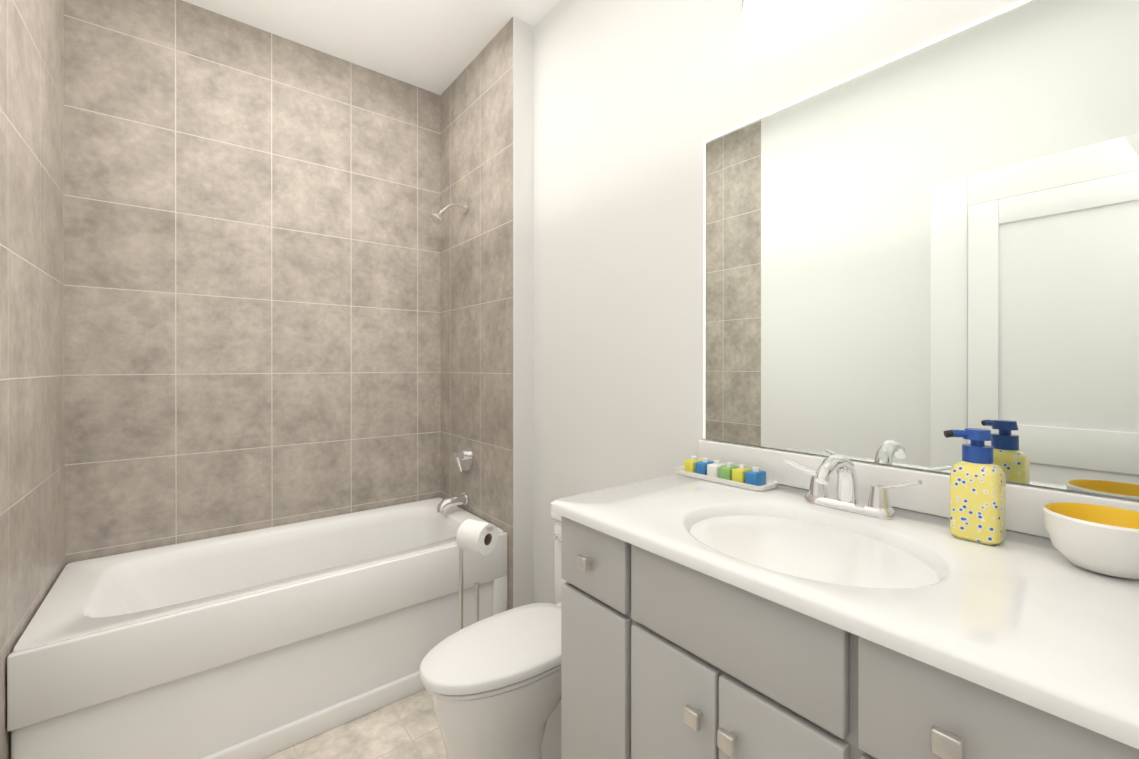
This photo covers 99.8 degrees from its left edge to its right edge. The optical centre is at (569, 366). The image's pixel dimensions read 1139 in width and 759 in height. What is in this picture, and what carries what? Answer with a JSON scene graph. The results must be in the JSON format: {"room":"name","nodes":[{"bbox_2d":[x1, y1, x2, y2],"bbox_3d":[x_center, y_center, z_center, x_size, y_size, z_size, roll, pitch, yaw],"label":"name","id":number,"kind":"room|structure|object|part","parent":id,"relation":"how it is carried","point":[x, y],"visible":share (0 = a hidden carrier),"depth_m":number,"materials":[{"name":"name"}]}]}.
{"room":"bathroom","nodes":[
{"label":"bathroom","id":0,"kind":"room"},
{"bbox_2d":[0,0,64,758],"bbox_3d":[-1.680,-0.131,1.415,0.120,2.886,1.000,0,0,-38],"label":"tiled wall","id":1,"kind":"structure","parent":0,"point":[32,414],"depth_m":1.45,"materials":[{"name":"tile"}]},
{"bbox_2d":[64,0,440,565],"bbox_3d":[-1.339,-0.132,2.397,1.870,2.886,0.120,0,0,-38],"label":"wall","id":2,"kind":"structure","parent":0,"point":[252,245],"depth_m":2.18,"materials":[{"name":"tile"}]},
{"bbox_2d":[263,689,446,758],"bbox_3d":[-0.374,1.343,1.174,1.870,0.060,3.240,0,0,-38],"label":"floor","id":3,"kind":"structure","parent":0,"point":[406,727],"depth_m":1.69,"materials":[{"name":"tile"}]},
{"bbox_2d":[7,497,507,758],"bbox_3d":[-1.109,1.033,2.018,1.514,0.556,0.757,0,0,-38],"label":"bathtub","id":4,"kind":"object","parent":3,"relation":"on","point":[260,643],"visible":0.9,"depth_m":1.68,"materials":[{"name":"ceramic"}]},
{"bbox_2d":[456,519,497,629],"bbox_3d":[-0.373,0.946,1.835,0.190,0.731,0.250,0,0,-38],"label":"toilet paper stand","id":5,"kind":"object","parent":3,"relation":"on","point":[477,537],"visible":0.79,"depth_m":1.78,"materials":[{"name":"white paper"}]},
{"bbox_3d":[-0.362,1.080,1.882,0.014,0.438,0.014,0,0,-38],"label":"post","id":6,"kind":"part","parent":5,"relation":"part of","materials":[{"name":"silver metal"}]},
{"bbox_3d":[-0.348,0.617,1.799,0.069,0.070,0.162,0,0,-38],"label":"arm","id":7,"kind":"part","parent":5,"relation":"part of"},
{"bbox_2d":[419,512,566,758],"bbox_3d":[-0.121,0.926,1.563,0.735,0.772,0.344,0,0,-38],"label":"toilet","id":8,"kind":"object","parent":3,"relation":"on","point":[492,685],"visible":0.6,"depth_m":1.40,"materials":[{"name":"ceramic"}]},
{"bbox_3d":[-0.196,0.869,1.504,0.544,0.034,0.332,0,0,-38],"label":"lid","id":9,"kind":"part","parent":8,"relation":"part of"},
{"bbox_3d":[-0.192,0.900,1.507,0.532,0.016,0.316,0,0,-38],"label":"seat","id":10,"kind":"part","parent":8,"relation":"part of","materials":[{"name":"white plastic"}]},
{"bbox_3d":[-0.187,1.111,1.511,0.519,0.402,0.304,0,0,-38],"label":"bowl","id":11,"kind":"part","parent":8,"relation":"part of","materials":[{"name":"ceramic"}]},
{"bbox_3d":[0.099,0.558,1.736,0.174,0.036,0.344,0,0,-38],"label":"tank lid","id":12,"kind":"part","parent":8,"relation":"part of","materials":[{"name":"ceramic"}]},
{"bbox_3d":[0.100,0.744,1.737,0.163,0.335,0.330,0,0,-38],"label":"tank","id":13,"kind":"part","parent":8,"relation":"part of","materials":[{"name":"ceramic"}]},
{"bbox_2d":[551,439,1138,758],"bbox_3d":[0.488,0.749,0.915,0.589,1.128,0.998,0,0,-38],"label":"bathroom vanity","id":14,"kind":"object","parent":3,"relation":"on","point":[837,606],"visible":0.98,"depth_m":0.77,"materials":[{"name":"white stone"}]},
{"bbox_3d":[0.029,0.421,1.031,0.012,0.029,0.029,0,0,-38],"label":"knob drawer","id":15,"kind":"part","parent":14,"relation":"part of","materials":[{"name":"silver metal"}]},
{"bbox_3d":[0.053,0.421,1.050,0.019,0.153,0.212,0,0,-38],"label":"drawer","id":16,"kind":"part","parent":14,"relation":"part of","materials":[{"name":"grey wood"}]},
{"bbox_3d":[0.053,0.844,1.051,0.019,0.668,0.212,0,0,-38],"label":"door","id":17,"kind":"part","parent":14,"relation":"part of","materials":[{"name":"grey wood"}]},
{"bbox_3d":[0.189,0.844,0.878,0.019,0.668,0.194,0,0,-38],"label":"door","id":18,"kind":"part","parent":14,"relation":"part of","materials":[{"name":"grey wood"}]},
{"bbox_3d":[0.206,0.590,0.806,0.012,0.029,0.029,0,0,-38],"label":"knob door","id":19,"kind":"part","parent":14,"relation":"part of","materials":[{"name":"silver metal"}]},
{"bbox_2d":[675,456,777,490],"bbox_3d":[0.424,0.286,1.323,0.094,0.050,0.280,0,0,-38],"label":"soap tray","id":20,"kind":"object","parent":14,"relation":"on","point":[740,476],"visible":1,"depth_m":1.28,"materials":[{"name":"white ceramic"}]},
{"bbox_3d":[0.247,0.590,0.754,0.012,0.029,0.029,0,0,-38],"label":"knob door","id":21,"kind":"part","parent":14,"relation":"part of","materials":[{"name":"silver metal"}]},
{"bbox_3d":[0.251,0.422,0.799,0.019,0.153,0.395,0,0,-38],"label":"panel","id":22,"kind":"part","parent":14,"relation":"part of","materials":[{"name":"grey wood"}]},
{"bbox_3d":[0.313,0.844,0.721,0.019,0.668,0.194,0,0,-38],"label":"door","id":23,"kind":"part","parent":14,"relation":"part of","materials":[{"name":"grey wood"}]},
{"bbox_2d":[783,453,921,518],"bbox_3d":[0.572,0.248,1.026,0.166,0.127,0.278,0,0,-38],"label":"faucet","id":24,"kind":"object","parent":14,"relation":"on","point":[818,503],"depth_m":1.04,"materials":[{"name":"silver metal"}]},
{"bbox_3d":[0.481,0.845,0.507,0.019,0.668,0.319,0,0,-38],"label":"door","id":25,"kind":"part","parent":14,"relation":"part of","materials":[{"name":"grey wood"}]},
{"bbox_2d":[698,439,1138,537],"bbox_3d":[0.712,0.268,1.090,0.020,0.088,0.998,0,0,-38],"label":"backsplash","id":26,"kind":"structure","parent":14,"relation":"on","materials":[{"name":"stone"}]},
{"bbox_3d":[0.421,0.422,0.534,0.012,0.029,0.029,0,0,-38],"label":"knob drawer","id":27,"kind":"part","parent":14,"relation":"part of","materials":[{"name":"silver metal"}]},
{"bbox_2d":[944,428,1005,544],"bbox_3d":[0.742,0.213,0.878,0.072,0.198,0.080,0,0,-38],"label":"soap dispenser","id":28,"kind":"object","parent":14,"relation":"on","point":[977,494],"visible":1,"depth_m":0.85,"materials":[{"name":"yellow plastic"}]},
{"bbox_2d":[950,460,1005,544],"bbox_3d":[0.745,0.242,0.875,0.072,0.140,0.072,0,0,-38],"label":"bottle","id":29,"kind":"object","parent":28,"relation":"attached to","point":[977,487],"depth_m":0.85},
{"bbox_3d":[0.481,0.422,0.506,0.019,0.153,0.319,0,0,-38],"label":"drawer","id":30,"kind":"part","parent":14,"relation":"part of","materials":[{"name":"grey wood"}]},
{"bbox_2d":[1042,502,1138,578],"bbox_3d":[0.828,0.270,0.737,0.144,0.084,0.144,0,0,-38],"label":"bowl","id":31,"kind":"object","parent":14,"relation":"on","point":[1099,539],"visible":1,"depth_m":0.72,"materials":[{"name":"white ceramic"}]},
{"bbox_2d":[182,0,559,94],"bbox_3d":[-0.374,-1.603,1.169,1.870,0.060,3.240,0,0,-38],"label":"ceiling","id":32,"kind":"structure","parent":0,"point":[436,46],"depth_m":2.22,"materials":[{"name":"paint"}]},
{"bbox_2d":[441,17,533,609],"bbox_3d":[-0.410,-0.133,2.543,0.230,2.886,0.800,0,0,-38],"label":"wall","id":33,"kind":"structure","parent":0,"point":[487,265],"depth_m":2.30,"materials":[{"name":"tile"}]},
{"bbox_2d":[428,201,468,226],"bbox_3d":[-0.622,-0.792,2.458,0.203,0.155,0.084,0,0,-38],"label":"shower head","id":34,"kind":"object","parent":33,"relation":"attached to","point":[436,218],"visible":0.98,"depth_m":2.43},
{"bbox_3d":[-0.600,-0.816,2.475,0.133,0.065,0.018,0,0,-38],"label":"arm","id":35,"kind":"part","parent":34,"relation":"part of"},
{"bbox_2d":[437,492,468,512],"bbox_3d":[-0.606,0.701,2.473,0.162,0.084,0.068,0,0,-38],"label":"tub spout","id":36,"kind":"object","parent":33,"relation":"attached to","point":[444,505],"visible":1,"depth_m":2.46,"materials":[{"name":"silver metal"}]},
{"bbox_2d":[453,439,473,472],"bbox_3d":[-0.570,0.463,2.501,0.072,0.170,0.170,0,0,-38],"label":"tub valve","id":37,"kind":"object","parent":33,"relation":"attached to","point":[464,456],"visible":0.98,"depth_m":2.49,"materials":[{"name":"silver metal"}]},
{"bbox_3d":[-0.564,0.496,2.458,0.029,0.084,0.088,0,0,-38],"label":"lever","id":38,"kind":"part","parent":37,"relation":"part of","materials":[{"name":"silver metal"}]},
{"bbox_2d":[533,0,1138,603],"bbox_3d":[0.561,-0.131,1.399,0.120,2.886,2.200,0,0,-38],"label":"wall","id":39,"kind":"structure","parent":0,"point":[637,102],"depth_m":1.71,"materials":[{"name":"paint"}]},
{"bbox_2d":[741,0,793,39],"bbox_3d":[0.662,-0.969,1.031,0.170,0.216,0.720,0,0,-38],"label":"vanity light","id":40,"kind":"object","parent":39,"relation":"attached to","point":[763,19],"visible":1,"depth_m":1.19,"materials":[{"name":"white glass"}]},
{"bbox_2d":[703,0,1138,499],"bbox_3d":[0.796,-0.237,0.994,0.006,0.916,1.234,0,0,-38],"label":"mirror","id":41,"kind":"object","parent":39,"relation":"attached to","point":[911,256],"visible":0.97,"depth_m":1.00,"materials":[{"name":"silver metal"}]}
]}

